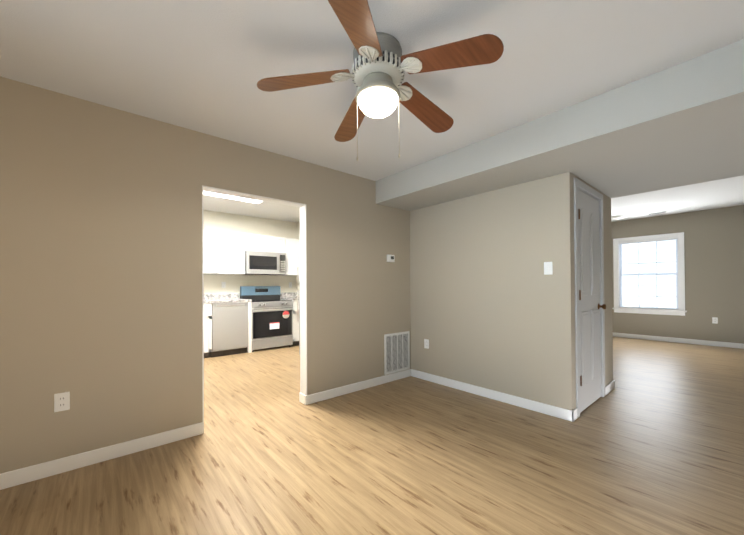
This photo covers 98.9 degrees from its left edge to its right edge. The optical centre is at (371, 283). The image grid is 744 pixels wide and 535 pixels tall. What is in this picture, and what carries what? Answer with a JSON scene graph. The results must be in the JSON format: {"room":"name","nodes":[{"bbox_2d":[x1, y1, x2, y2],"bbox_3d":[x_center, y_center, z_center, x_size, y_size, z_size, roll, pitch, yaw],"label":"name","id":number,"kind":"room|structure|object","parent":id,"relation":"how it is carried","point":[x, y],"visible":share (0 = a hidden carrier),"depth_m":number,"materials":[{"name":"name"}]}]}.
{"room":"empty dining room","nodes":[
{"label":"empty dining room","id":0,"kind":"room"},
{"bbox_2d":[0,76,411,473],"bbox_3d":[1.034,-0.189,4.732,10.340,2.800,0.120,0,-1,-41],"label":"wall","id":1,"kind":"structure","parent":0,"point":[100,263],"depth_m":2.28,"materials":[{"name":"beige paint"}]},
{"bbox_2d":[54,392,69,411],"bbox_3d":[-1.990,0.759,2.043,0.072,0.116,0.008,0,-1,-41],"label":"outlet","id":2,"kind":"object","parent":1,"relation":"attached to","point":[61,401],"visible":1,"depth_m":2.04,"materials":[{"name":"white plastic"}]},
{"bbox_2d":[0,422,202,489],"bbox_3d":[-2.045,1.164,1.985,1.790,0.092,0.017,0,-1,-41],"label":"baseboard","id":3,"kind":"structure","parent":1,"relation":"attached to","point":[39,471],"depth_m":2.13,"materials":[{"name":"white wood"}]},
{"bbox_2d":[202,185,306,432],"bbox_3d":[-1.056,0.206,2.937,0.950,2.010,0.126,0,-1,-41],"label":"trim","id":4,"kind":"structure","parent":1,"relation":"attached to","point":[303,305],"depth_m":3.20,"materials":[{"name":"white wood"}]},
{"bbox_2d":[304,369,411,404],"bbox_3d":[-0.088,1.164,3.663,1.514,0.092,0.019,0,-1,-41],"label":"baseboard","id":5,"kind":"structure","parent":1,"relation":"attached to","point":[320,396],"depth_m":3.56,"materials":[{"name":"white wood"}]},
{"bbox_2d":[387,255,394,261],"bbox_3d":[0.233,-0.314,3.947,0.110,0.090,0.030,0,-1,-41],"label":"thermostat","id":6,"kind":"object","parent":1,"relation":"attached to","point":[390,258],"visible":0.96,"depth_m":3.93,"materials":[{"name":"white plastic"}]},
{"bbox_2d":[384,331,409,374],"bbox_3d":[0.322,0.867,4.022,0.445,0.492,0.010,0,-1,-41],"label":"air vent","id":7,"kind":"object","parent":1,"relation":"in","point":[396,352],"visible":1,"depth_m":4.01,"materials":[{"name":"white metal"}]},
{"bbox_2d":[203,210,299,293],"bbox_3d":[-0.714,-0.188,3.314,3.640,2.800,0.004,0,-1,-41],"label":"wall","id":8,"kind":"structure","parent":0,"point":[222,221],"depth_m":2.92,"materials":[{"name":"beige paint"}]},
{"bbox_2d":[203,229,222,273],"bbox_3d":[-3.060,-0.562,5.624,0.610,0.770,0.339,0,-1,-41],"label":"upper cabinet","id":9,"kind":"object","parent":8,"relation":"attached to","point":[213,239],"depth_m":5.63,"materials":[{"name":"white wood"}]},
{"bbox_2d":[219,231,246,274],"bbox_3d":[-2.703,-0.562,5.930,0.551,0.770,0.339,0,-1,-41],"label":"upper cabinet","id":10,"kind":"object","parent":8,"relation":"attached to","point":[224,252],"depth_m":5.87,"materials":[{"name":"white wood"}]},
{"bbox_2d":[247,234,286,252],"bbox_3d":[-2.190,-0.784,6.373,0.796,0.325,0.339,0,-1,-41],"label":"upper cabinet","id":11,"kind":"object","parent":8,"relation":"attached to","point":[263,243],"depth_m":6.25,"materials":[{"name":"white wood"}]},
{"bbox_2d":[242,251,285,274],"bbox_3d":[-2.151,-0.399,6.327,0.792,0.436,0.447,0,-1,-41],"label":"microwave","id":12,"kind":"object","parent":11,"relation":"attached to","point":[264,263],"visible":0.98,"depth_m":6.17,"materials":[{"name":"silver metal"}]},
{"bbox_2d":[281,238,299,275],"bbox_3d":[-1.721,-0.562,6.771,0.426,0.770,0.339,0,-1,-41],"label":"upper cabinet","id":13,"kind":"object","parent":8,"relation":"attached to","point":[293,245],"depth_m":6.63,"materials":[{"name":"white wood"}]},
{"bbox_2d":[203,195,299,221],"bbox_3d":[-1.883,-1.521,4.678,3.640,0.300,3.570,0,-1,-41],"label":"ceiling","id":14,"kind":"structure","parent":0,"point":[269,210],"depth_m":5.77,"materials":[{"name":"white paint"}]},
{"bbox_2d":[203,191,262,203],"bbox_3d":[-2.182,-1.339,4.742,1.130,0.057,0.320,0,-1,-41],"label":"kitchen light","id":15,"kind":"object","parent":14,"relation":"attached to","point":[229,197],"visible":0.25,"depth_m":4.84,"materials":[{"name":"white plastic"}]},
{"bbox_2d":[0,336,743,534],"bbox_3d":[1.088,1.271,4.746,10.600,0.120,7.440,0,-1,-41],"label":"floor","id":16,"kind":"structure","parent":0,"point":[652,443],"depth_m":2.09,"materials":[{"name":"brown wood"}]},
{"bbox_2d":[204,303,211,357],"bbox_3d":[-3.090,0.784,5.363,0.562,0.916,0.670,0,-1,-41],"label":"base cabinet","id":17,"kind":"object","parent":16,"relation":"on","point":[208,329],"depth_m":5.26,"materials":[{"name":"white wood"}]},
{"bbox_2d":[204,292,296,302],"bbox_3d":[-2.733,0.256,5.669,3.396,0.140,0.680,0,-1,-41],"label":"countertop","id":18,"kind":"structure","parent":17,"relation":"on","point":[220,298],"depth_m":5.96,"materials":[{"name":"stone"}]},
{"bbox_2d":[211,302,247,357],"bbox_3d":[-2.628,0.785,5.716,0.590,0.912,0.620,0,-1,-41],"label":"dishwasher","id":19,"kind":"object","parent":16,"relation":"on","point":[230,328],"visible":0.9,"depth_m":5.48,"materials":[{"name":"silver metal"}]},
{"bbox_2d":[240,286,292,351],"bbox_3d":[-2.046,0.644,6.205,0.800,1.195,0.698,0,-1,-41],"label":"range","id":20,"kind":"object","parent":16,"relation":"on","point":[272,322],"visible":0.9,"depth_m":6.05,"materials":[{"name":"silver metal"}]},
{"bbox_2d":[281,299,298,345],"bbox_3d":[-1.605,0.784,6.636,0.424,0.916,0.670,0,-1,-41],"label":"base cabinet","id":21,"kind":"object","parent":16,"relation":"on","point":[295,335],"depth_m":6.28,"materials":[{"name":"white wood"}]},
{"bbox_2d":[297,256,299,354],"bbox_3d":[-0.668,0.385,5.162,0.866,1.680,0.740,0,-1,-41],"label":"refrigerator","id":22,"kind":"object","parent":16,"relation":"on","point":[298,295],"visible":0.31,"depth_m":5.12,"materials":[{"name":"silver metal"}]},
{"bbox_2d":[0,0,743,180],"bbox_3d":[-0.241,-1.477,1.211,3.820,0.460,3.590,0,-1,-41],"label":"ceiling","id":23,"kind":"structure","parent":0,"point":[204,66],"depth_m":1.76,"materials":[{"name":"white paint"}]},
{"bbox_2d":[257,0,503,160],"bbox_3d":[0.070,-0.947,1.718,1.141,0.595,1.190,0,-1,-41],"label":"ceiling fan","id":24,"kind":"object","parent":23,"relation":"attached to","point":[381,64],"visible":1,"depth_m":1.59,"materials":[{"name":"pewter metal"},{"name":"wood"},{"name":"frosted glass"}]},
{"bbox_2d":[408,172,575,410],"bbox_3d":[1.164,-0.198,3.512,0.110,2.800,1.860,0,-1,-41],"label":"wall","id":25,"kind":"structure","parent":0,"point":[488,311],"depth_m":3.25,"materials":[{"name":"beige paint"}]},
{"bbox_2d":[424,339,428,348],"bbox_3d":[0.682,0.753,3.983,0.008,0.116,0.072,0,-1,-41],"label":"outlet","id":26,"kind":"object","parent":25,"relation":"attached to","point":[426,343],"visible":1,"depth_m":3.98,"materials":[{"name":"white plastic"}]},
{"bbox_2d":[412,369,577,421],"bbox_3d":[1.130,1.155,3.471,0.037,0.092,1.894,0,-1,-41],"label":"baseboard","id":27,"kind":"structure","parent":25,"relation":"attached to","point":[558,412],"depth_m":3.21,"materials":[{"name":"white wood"}]},
{"bbox_2d":[544,262,552,274],"bbox_3d":[1.605,-0.141,2.902,0.014,0.116,0.072,0,-1,-41],"label":"switch plate","id":28,"kind":"object","parent":25,"relation":"attached to","point":[548,268],"visible":1,"depth_m":2.90,"materials":[{"name":"white plastic"}]},
{"bbox_2d":[376,39,743,210],"bbox_3d":[1.946,-1.341,3.084,1.940,0.730,3.590,0,-1,-41],"label":"soffit beam","id":29,"kind":"structure","parent":0,"point":[680,124],"depth_m":2.37,"materials":[{"name":"grey paint"}]},
{"bbox_2d":[576,176,611,385],"bbox_3d":[2.197,-0.207,3.245,1.110,2.800,0.110,0,-1,-41],"label":"wall","id":30,"kind":"structure","parent":0,"point":[606,200],"depth_m":3.53,"materials":[{"name":"beige paint"}]},
{"bbox_2d":[574,178,605,417],"bbox_3d":[2.101,0.124,3.149,0.866,2.138,0.126,0,-1,-41],"label":"door frame","id":31,"kind":"structure","parent":30,"relation":"attached to","point":[586,189],"depth_m":2.93,"materials":[{"name":"grey wood"}]},
{"bbox_2d":[578,189,605,412],"bbox_3d":[2.136,0.155,3.101,0.730,2.055,0.101,0,-1,-41],"label":"closet door","id":32,"kind":"structure","parent":30,"relation":"in","point":[590,306],"depth_m":3.11,"materials":[{"name":"grey wood"}]},
{"bbox_2d":[605,380,614,394],"bbox_3d":[2.616,1.147,3.507,0.373,0.092,0.017,0,-1,-41],"label":"baseboard","id":33,"kind":"structure","parent":30,"relation":"attached to","point":[609,387],"depth_m":3.51,"materials":[{"name":"white wood"}]},
{"bbox_2d":[612,325,612,380],"bbox_3d":[2.094,-0.198,4.310,0.120,2.800,1.860,0,-1,-41],"label":"wall","id":34,"kind":"structure","parent":0,"point":[612,325],"depth_m":3.63,"materials":[{"name":"beige paint"}]},
{"bbox_2d":[611,205,743,343],"bbox_3d":[5.946,-0.203,6.854,0.120,2.800,3.050,0,-1,-41],"label":"wall","id":35,"kind":"structure","parent":0,"point":[714,258],"depth_m":6.20,"materials":[{"name":"beige paint"}]},
{"bbox_2d":[612,232,686,315],"bbox_3d":[5.918,-0.190,6.843,0.175,1.675,1.210,0,-1,-41],"label":"window","id":36,"kind":"structure","parent":35,"relation":"in","point":[623,265],"depth_m":6.80,"materials":[{"name":"white glass"}]},
{"bbox_2d":[613,332,743,347],"bbox_3d":[5.903,1.151,6.799,0.017,0.092,3.050,0,-1,-41],"label":"baseboard","id":37,"kind":"structure","parent":35,"relation":"attached to","point":[669,339],"depth_m":6.40,"materials":[{"name":"white wood"}]},
{"bbox_2d":[712,317,717,323],"bbox_3d":[6.537,0.701,6.065,0.008,0.116,0.072,0,-1,-41],"label":"outlet","id":38,"kind":"object","parent":35,"relation":"attached to","point":[715,320],"visible":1,"depth_m":6.06,"materials":[{"name":"white plastic"}]},
{"bbox_2d":[611,175,743,221],"bbox_3d":[4.290,-1.564,5.359,4.580,0.280,3.190,0,-1,-41],"label":"ceiling","id":39,"kind":"structure","parent":0,"point":[722,193],"depth_m":5.42,"materials":[{"name":"white paint"}]},
{"bbox_2d":[611,215,627,219],"bbox_3d":[5.199,-1.384,6.696,0.280,0.069,0.280,0,-1,-41],"label":"flush-mount light","id":40,"kind":"object","parent":39,"relation":"attached to","point":[618,217],"visible":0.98,"depth_m":6.63,"materials":[{"name":"white glass"}]},
{"bbox_2d":[648,211,666,214],"bbox_3d":[5.725,-1.418,6.390,0.120,0.012,0.290,0,-1,-41],"label":"ceiling vent","id":41,"kind":"object","parent":39,"relation":"in","point":[657,212],"visible":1,"depth_m":6.38,"materials":[{"name":"white"}]},
{"label":"outside","id":42,"kind":"structure","parent":0,"visible":0},
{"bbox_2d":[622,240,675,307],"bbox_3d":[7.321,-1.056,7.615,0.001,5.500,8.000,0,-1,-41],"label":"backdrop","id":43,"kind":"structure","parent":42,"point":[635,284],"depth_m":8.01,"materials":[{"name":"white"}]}
]}

